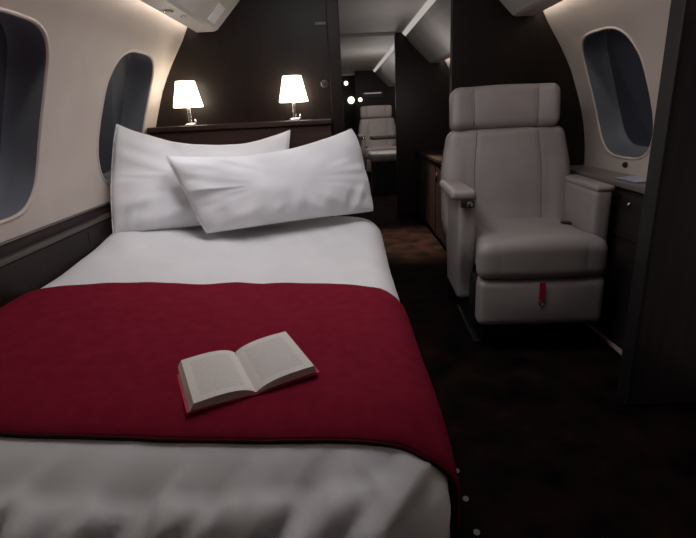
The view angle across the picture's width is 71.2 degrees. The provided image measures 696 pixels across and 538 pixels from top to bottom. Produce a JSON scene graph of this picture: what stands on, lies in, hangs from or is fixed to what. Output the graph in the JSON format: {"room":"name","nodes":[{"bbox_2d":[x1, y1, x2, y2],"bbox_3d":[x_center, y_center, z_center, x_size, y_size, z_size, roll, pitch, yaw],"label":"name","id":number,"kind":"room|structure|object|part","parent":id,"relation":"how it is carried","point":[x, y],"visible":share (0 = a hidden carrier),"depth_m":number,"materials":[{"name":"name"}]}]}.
{"room":"aircraft cabin","nodes":[
{"label":"aircraft cabin","id":0,"kind":"room"},
{"bbox_2d":[0,0,186,242],"bbox_3d":[-0.951,-1.139,4.608,0.315,1.600,11.700,-3,18,0],"label":"wall","id":1,"kind":"structure","parent":0,"point":[87,38],"depth_m":1.77,"materials":[{"name":"white plastic"}]},
{"bbox_2d":[0,7,49,224],"bbox_3d":[-1.023,-0.396,1.374,0.303,0.632,0.494,-3,18,0],"label":"window","id":2,"kind":"structure","parent":1,"relation":"in","point":[24,45],"depth_m":1.56,"materials":[{"name":"glass"}]},
{"bbox_2d":[0,23,6,148],"bbox_3d":[-1.079,-0.436,1.361,0.194,0.543,0.410,-3,18,0],"label":"shade","id":3,"kind":"object","parent":2,"relation":"attached to","point":[3,26],"depth_m":1.51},
{"bbox_2d":[97,49,154,185],"bbox_3d":[-1.036,-0.668,2.222,0.303,0.632,0.494,-3,18,0],"label":"window","id":4,"kind":"structure","parent":1,"relation":"in","point":[125,102],"depth_m":2.31,"materials":[{"name":"glass"}]},
{"bbox_2d":[99,54,128,173],"bbox_3d":[-1.093,-0.707,2.208,0.194,0.543,0.410,-3,18,0],"label":"shade","id":5,"kind":"object","parent":4,"relation":"attached to","point":[116,102],"depth_m":2.28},
{"bbox_2d":[162,10,173,12],"bbox_3d":[-0.728,-1.041,1.965,0.044,0.006,0.044,-3,18,0],"label":"light","id":6,"kind":"object","parent":1,"relation":"attached to","point":[164,11],"visible":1,"depth_m":1.95,"materials":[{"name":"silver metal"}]},
{"bbox_2d":[140,0,239,31],"bbox_3d":[-0.646,-1.964,4.349,0.345,0.282,11.700,-3,18,0],"label":"panel","id":7,"kind":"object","parent":1,"relation":"attached to","point":[196,12],"depth_m":2.14,"materials":[{"name":"white plastic"}]},
{"bbox_2d":[207,3,224,23],"bbox_3d":[-0.622,-1.210,2.301,0.066,0.066,0.120,-3,18,0],"label":"speaker panel","id":8,"kind":"object","parent":1,"relation":"attached to","point":[219,9],"visible":1,"depth_m":2.29,"materials":[{"name":"white plastic"}]},
{"bbox_2d":[342,75,356,136],"bbox_3d":[-0.004,-3.094,10.167,2.400,1.830,0.050,-3,18,0],"label":"wall","id":9,"kind":"structure","parent":0,"point":[349,110],"depth_m":10.05,"materials":[{"name":"brown wood"}]},
{"bbox_2d":[348,97,354,103],"bbox_3d":[0.064,-3.456,9.950,0.140,0.140,0.142,-3,18,0],"label":"round wall light","id":10,"kind":"object","parent":9,"relation":"attached to","point":[351,100],"visible":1,"depth_m":9.90,"materials":[{"name":"white plastic"}]},
{"bbox_2d":[156,0,584,294],"bbox_3d":[0.116,-0.684,2.700,2.408,1.800,0.055,-3,18,0],"label":"wall","id":11,"kind":"structure","parent":0,"point":[237,69],"depth_m":2.54,"materials":[{"name":"brown wood"}]},
{"bbox_2d":[315,22,325,24],"bbox_3d":[-0.141,-1.254,2.481,0.054,0.012,0.006,-3,18,0],"label":"wall plate","id":12,"kind":"object","parent":11,"relation":"attached to","point":[316,23],"visible":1,"depth_m":2.48,"materials":[{"name":"grey metal"}]},
{"bbox_2d":[321,80,327,87],"bbox_3d":[-0.124,-0.979,2.567,0.040,0.040,0.010,-3,18,0],"label":"round latch","id":13,"kind":"object","parent":11,"relation":"attached to","point":[324,83],"visible":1,"depth_m":2.57,"materials":[{"name":"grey metal"}]},
{"bbox_2d":[326,0,348,216],"bbox_3d":[-0.047,-0.675,2.701,0.063,1.798,0.102,-3,18,0],"label":"trim","id":14,"kind":"structure","parent":11,"relation":"attached to","point":[332,9],"depth_m":2.53,"materials":[{"name":"brown wood"}]},
{"bbox_2d":[354,70,395,140],"bbox_3d":[0.688,-2.810,9.224,1.054,1.800,0.060,-3,18,0],"label":"wall","id":15,"kind":"structure","parent":0,"point":[365,81],"depth_m":9.03,"materials":[{"name":"brown wood"}]},
{"bbox_2d":[362,91,383,97],"bbox_3d":[0.459,-3.246,9.030,0.400,0.110,0.035,-3,18,0],"label":"wall display","id":16,"kind":"object","parent":15,"relation":"attached to","point":[368,94],"visible":1,"depth_m":9.02,"materials":[{"name":"black plastic"}]},
{"bbox_2d":[338,0,426,75],"bbox_3d":[0.042,-2.171,4.293,1.000,0.060,11.700,-3,18,0],"label":"ceiling","id":17,"kind":"structure","parent":0,"point":[355,16],"depth_m":4.27,"materials":[{"name":"white plastic"}]},
{"bbox_2d":[373,0,435,71],"bbox_3d":[0.552,-2.150,4.308,0.038,0.035,11.700,-3,18,0],"label":"ceiling light strip","id":18,"kind":"object","parent":17,"relation":"attached to","point":[428,4],"visible":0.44,"depth_m":4.13,"materials":[{"name":"white plastic"}]},
{"bbox_2d":[394,32,449,214],"bbox_3d":[0.889,-1.473,5.035,0.784,1.800,0.060,-3,18,0],"label":"wall","id":19,"kind":"structure","parent":0,"point":[422,87],"depth_m":4.96,"materials":[{"name":"brown wood"}]},
{"bbox_2d":[340,32,394,38],"bbox_3d":[0.071,-2.279,4.763,0.770,0.025,0.100,-3,18,0],"label":"trim","id":20,"kind":"structure","parent":19,"relation":"attached to","point":[373,35],"depth_m":4.72,"materials":[{"name":"grey plastic"}]},
{"bbox_2d":[348,174,695,537],"bbox_3d":[0.130,-0.402,4.862,2.640,0.060,11.700,-3,18,0],"label":"floor","id":21,"kind":"structure","parent":0,"point":[543,442],"depth_m":1.69,"materials":[{"name":"brown carpet"}]},
{"bbox_2d":[0,201,112,307],"bbox_3d":[-1.022,0.411,1.171,0.034,0.754,3.222,-3,18,0],"label":"ledge","id":22,"kind":"object","parent":21,"relation":"on","point":[29,261],"visible":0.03,"depth_m":1.68,"materials":[{"name":"brown wood"}]},
{"bbox_3d":[-1.033,0.103,1.072,0.026,0.018,3.210,-3,18,0],"label":"rail","id":23,"kind":"part","parent":22,"relation":"part of","materials":[{"name":"grey"}]},
{"bbox_3d":[-1.046,0.058,1.057,0.008,0.010,3.214,-3,18,0],"label":"edge trim","id":24,"kind":"part","parent":22,"relation":"part of","materials":[{"name":"grey"}]},
{"bbox_2d":[147,118,335,217],"bbox_3d":[-0.533,-0.266,2.711,0.946,1.053,0.152,-3,18,0],"label":"headboard","id":25,"kind":"object","parent":21,"relation":"on","point":[302,132],"visible":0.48,"depth_m":2.51,"materials":[{"name":"brown wood"}]},
{"bbox_2d":[173,81,202,125],"bbox_3d":[-0.829,-0.857,2.518,0.150,0.216,0.150,-3,18,0],"label":"table lamp","id":26,"kind":"object","parent":25,"relation":"on","point":[186,94],"visible":1,"depth_m":2.46,"materials":[{"name":"white fabric"}]},
{"bbox_3d":[-0.831,-0.900,2.505,0.150,0.126,0.150,-3,18,0],"label":"lamp shade","id":27,"kind":"part","parent":26,"relation":"part of","materials":[{"name":"white fabric"}]},
{"bbox_3d":[-0.827,-0.819,2.530,0.021,0.114,0.021,-3,18,0],"label":"stem","id":28,"kind":"part","parent":26,"relation":"part of","materials":[{"name":"silver metal"}]},
{"bbox_2d":[147,118,331,132],"bbox_3d":[-0.557,-0.754,2.554,0.946,0.026,0.152,-3,18,0],"label":"shelf","id":29,"kind":"object","parent":25,"relation":"attached to","point":[310,123],"depth_m":2.49,"materials":[{"name":"brown wood"}]},
{"bbox_2d":[279,75,307,119],"bbox_3d":[-0.282,-0.884,2.518,0.150,0.216,0.150,-3,18,0],"label":"table lamp","id":30,"kind":"object","parent":25,"relation":"on","point":[292,91],"visible":0.98,"depth_m":2.46,"materials":[{"name":"white fabric"}]},
{"bbox_3d":[-0.285,-0.927,2.505,0.150,0.126,0.150,-3,18,0],"label":"lamp shade","id":31,"kind":"part","parent":30,"relation":"part of","materials":[{"name":"white fabric"}]},
{"bbox_3d":[-0.281,-0.846,2.530,0.021,0.114,0.021,-3,18,0],"label":"stem","id":32,"kind":"part","parent":30,"relation":"part of","materials":[{"name":"silver metal"}]},
{"bbox_2d":[358,105,395,179],"bbox_3d":[0.522,-2.124,8.135,0.702,1.176,0.748,-3,18,0],"label":"armchair","id":33,"kind":"object","parent":21,"relation":"on","point":[376,120],"visible":0.65,"depth_m":8.20,"materials":[{"name":"beige leather"}]},
{"bbox_3d":[0.261,-1.977,8.156,0.090,0.520,0.380,-3,18,0],"label":"armrest","id":34,"kind":"part","parent":33,"relation":"part of","materials":[{"name":"beige leather"}]},
{"bbox_3d":[0.503,-2.281,8.276,0.640,0.551,0.250,-3,18,0],"label":"backrest","id":35,"kind":"part","parent":33,"relation":"part of","materials":[{"name":"beige leather"}]},
{"bbox_2d":[365,145,395,158],"bbox_3d":[0.553,-1.960,8.072,0.552,0.191,0.518,-3,18,0],"label":"seat cushion","id":36,"kind":"object","parent":33,"relation":"on","point":[368,148],"depth_m":7.83,"materials":[{"name":"beige leather"}]},
{"bbox_2d":[368,150,396,194],"bbox_3d":[0.494,-1.328,6.671,0.420,0.559,0.400,-3,18,0],"label":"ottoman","id":37,"kind":"object","parent":21,"relation":"on","point":[383,163],"visible":0.82,"depth_m":6.53,"materials":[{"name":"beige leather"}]},
{"bbox_2d":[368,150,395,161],"bbox_3d":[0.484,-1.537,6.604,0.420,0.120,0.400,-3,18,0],"label":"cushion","id":38,"kind":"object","parent":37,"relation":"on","point":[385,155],"depth_m":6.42,"materials":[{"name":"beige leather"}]},
{"bbox_2d":[370,135,395,139],"bbox_3d":[0.707,-1.575,7.121,0.730,0.734,0.400,-3,18,0],"label":"table","id":39,"kind":"object","parent":21,"relation":"on","point":[384,136],"visible":0.24,"depth_m":6.83,"materials":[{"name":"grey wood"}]},
{"bbox_2d":[415,147,446,248],"bbox_3d":[1.019,-0.593,4.090,0.585,0.689,2.260,-3,18,0],"label":"credenza","id":40,"kind":"object","parent":21,"relation":"on","point":[428,160],"visible":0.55,"depth_m":4.38,"materials":[{"name":"brown wood"}]},
{"bbox_3d":[0.732,-0.843,4.898,0.011,0.580,0.520,-3,18,0],"label":"door","id":41,"kind":"part","parent":40,"relation":"part of","materials":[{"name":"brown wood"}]},
{"bbox_3d":[0.741,-0.675,4.375,0.011,0.580,0.520,-3,18,0],"label":"door","id":42,"kind":"part","parent":40,"relation":"part of","materials":[{"name":"brown wood"}]},
{"bbox_3d":[0.749,-0.507,3.851,0.011,0.580,0.520,-3,18,0],"label":"door","id":43,"kind":"part","parent":40,"relation":"part of","materials":[{"name":"brown wood"}]},
{"bbox_2d":[473,529,479,534],"bbox_3d":[0.342,0.699,1.292,0.017,0.006,0.017,-3,18,0],"label":"stud","id":44,"kind":"object","parent":21,"relation":"on","point":[476,531],"visible":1,"depth_m":1.29,"materials":[{"name":"silver metal"}]},
{"bbox_2d":[439,83,614,343],"bbox_3d":[0.816,-0.283,2.361,0.702,1.176,0.748,-2,18,3],"label":"armchair","id":45,"kind":"object","parent":21,"relation":"on","point":[527,247],"visible":1,"depth_m":2.30,"materials":[{"name":"beige leather"}]},
{"bbox_3d":[0.554,-0.140,2.394,0.090,0.520,0.380,-2,18,3],"label":"armrest","id":46,"kind":"part","parent":45,"relation":"part of","materials":[{"name":"beige leather"}]},
{"bbox_3d":[0.627,0.279,2.532,0.040,0.021,0.460,-2,18,3],"label":"floor rail","id":47,"kind":"part","parent":45,"relation":"part of","materials":[{"name":"black plastic"}]},
{"bbox_3d":[0.531,-0.279,2.119,0.032,0.032,0.020,-2,18,3],"label":"control knob","id":48,"kind":"part","parent":45,"relation":"part of","materials":[{"name":"silver metal"}]},
{"bbox_3d":[0.807,-0.440,2.502,0.640,0.551,0.250,-2,18,3],"label":"backrest","id":49,"kind":"part","parent":45,"relation":"part of","materials":[{"name":"beige leather"}]},
{"bbox_2d":[474,217,607,278],"bbox_3d":[0.842,-0.118,2.297,0.552,0.191,0.518,-2,18,3],"label":"seat cushion","id":50,"kind":"object","parent":45,"relation":"on","point":[504,247],"depth_m":2.07,"materials":[{"name":"beige leather"}]},
{"bbox_3d":[1.066,0.264,2.510,0.040,0.021,0.460,-2,18,3],"label":"floor rail","id":51,"kind":"part","parent":45,"relation":"part of","materials":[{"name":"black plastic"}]},
{"bbox_3d":[1.127,-0.236,2.341,0.080,0.360,0.400,-2,18,3],"label":"armrest","id":52,"kind":"part","parent":45,"relation":"part of","materials":[{"name":"beige leather"}]},
{"bbox_2d":[584,322,621,355],"bbox_3d":[1.212,0.300,2.384,0.022,0.012,0.520,-3,18,0],"label":"light strip","id":53,"kind":"object","parent":21,"relation":"on","point":[609,342],"visible":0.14,"depth_m":2.29,"materials":[{"name":"beige metal"}]},
{"bbox_2d":[570,165,645,349],"bbox_3d":[1.268,-0.057,2.295,0.155,0.739,1.127,-3,18,0],"label":"cabinet","id":54,"kind":"object","parent":21,"relation":"on","point":[627,196],"visible":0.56,"depth_m":2.18,"materials":[{"name":"brown wood"}]},
{"bbox_3d":[1.280,-0.043,2.300,0.132,0.709,1.127,-3,18,0],"label":"panel","id":55,"kind":"part","parent":54,"relation":"part of","materials":[{"name":"brown wood"}]},
{"bbox_3d":[1.203,-0.195,2.005,0.006,0.190,0.400,-3,18,0],"label":"drawer","id":56,"kind":"part","parent":54,"relation":"part of","materials":[{"name":"brown wood"}]},
{"bbox_2d":[615,176,645,182],"bbox_3d":[1.257,-0.391,2.116,0.100,0.004,0.170,-3,18,0],"label":"leaflet","id":57,"kind":"object","parent":54,"relation":"on","point":[637,179],"visible":0.71,"depth_m":2.12,"materials":[{"name":"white paper"}]},
{"bbox_2d":[616,0,695,405],"bbox_3d":[1.163,-0.227,1.595,0.349,1.499,0.070,-3,18,0],"label":"wall","id":58,"kind":"structure","parent":21,"relation":"on","point":[658,365],"depth_m":1.62,"materials":[{"name":"brown wood"}]},
{"bbox_3d":[-0.416,0.349,1.817,1.165,0.416,1.940,-3,18,0],"label":"bed","id":59,"kind":"object","parent":21,"relation":"on","visible":0},
{"bbox_2d":[0,216,450,537],"bbox_3d":[-0.411,0.207,1.730,1.204,0.572,2.028,-3,18,0],"label":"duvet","id":60,"kind":"object","parent":59,"relation":"on","point":[50,488],"visible":0.52,"depth_m":0.88,"materials":[{"name":"white fabric"}]},
{"bbox_2d":[110,124,289,233],"bbox_3d":[-0.650,-0.442,2.262,0.876,0.484,0.269,-10,19,-20],"label":"pillow","id":61,"kind":"object","parent":60,"relation":"on","point":[146,194],"visible":0.44,"depth_m":2.13,"materials":[{"name":"white fabric"}]},
{"bbox_2d":[0,282,458,537],"bbox_3d":[-0.400,0.304,1.334,1.221,0.401,0.896,-3,18,0],"label":"throw blanket","id":62,"kind":"object","parent":60,"relation":"on","point":[98,361],"visible":0.97,"depth_m":1.11,"materials":[{"name":"fabric"}]},
{"bbox_2d":[177,331,319,413],"bbox_3d":[-0.237,0.224,1.111,0.285,0.031,0.213,-11,19,-23],"label":"open book","id":63,"kind":"object","parent":62,"relation":"on","point":[208,380],"visible":1,"depth_m":1.08,"materials":[{"name":"beige paper"}]},
{"bbox_2d":[166,128,372,232],"bbox_3d":[-0.325,-0.413,2.229,0.914,0.395,0.251,-11,20,-24],"label":"pillow","id":64,"kind":"object","parent":60,"relation":"on","point":[326,177],"visible":1,"depth_m":2.17,"materials":[{"name":"white fabric"}]},
{"bbox_2d":[445,0,670,177],"bbox_3d":[1.132,-1.243,4.608,0.315,1.600,11.700,-3,18,0],"label":"wall","id":65,"kind":"structure","parent":0,"point":[645,22],"depth_m":2.17,"materials":[{"name":"white plastic"}]},
{"bbox_2d":[375,0,562,85],"bbox_3d":[0.747,-2.033,4.349,0.345,0.282,11.700,-3,18,0],"label":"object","id":66,"kind":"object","parent":65,"relation":"attached to","point":[430,35],"depth_m":3.83,"materials":[{"name":"white plastic"}]},
{"bbox_2d":[581,26,654,167],"bbox_3d":[1.264,-0.789,2.241,0.303,0.632,0.494,-3,18,0],"label":"window","id":67,"kind":"structure","parent":65,"relation":"in","point":[615,70],"depth_m":2.35,"materials":[{"name":"glass"}]},
{"bbox_2d":[607,29,652,146],"bbox_3d":[1.316,-0.834,2.227,0.194,0.543,0.410,-3,18,0],"label":"shade","id":68,"kind":"object","parent":67,"relation":"attached to","point":[629,110],"depth_m":2.31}
]}

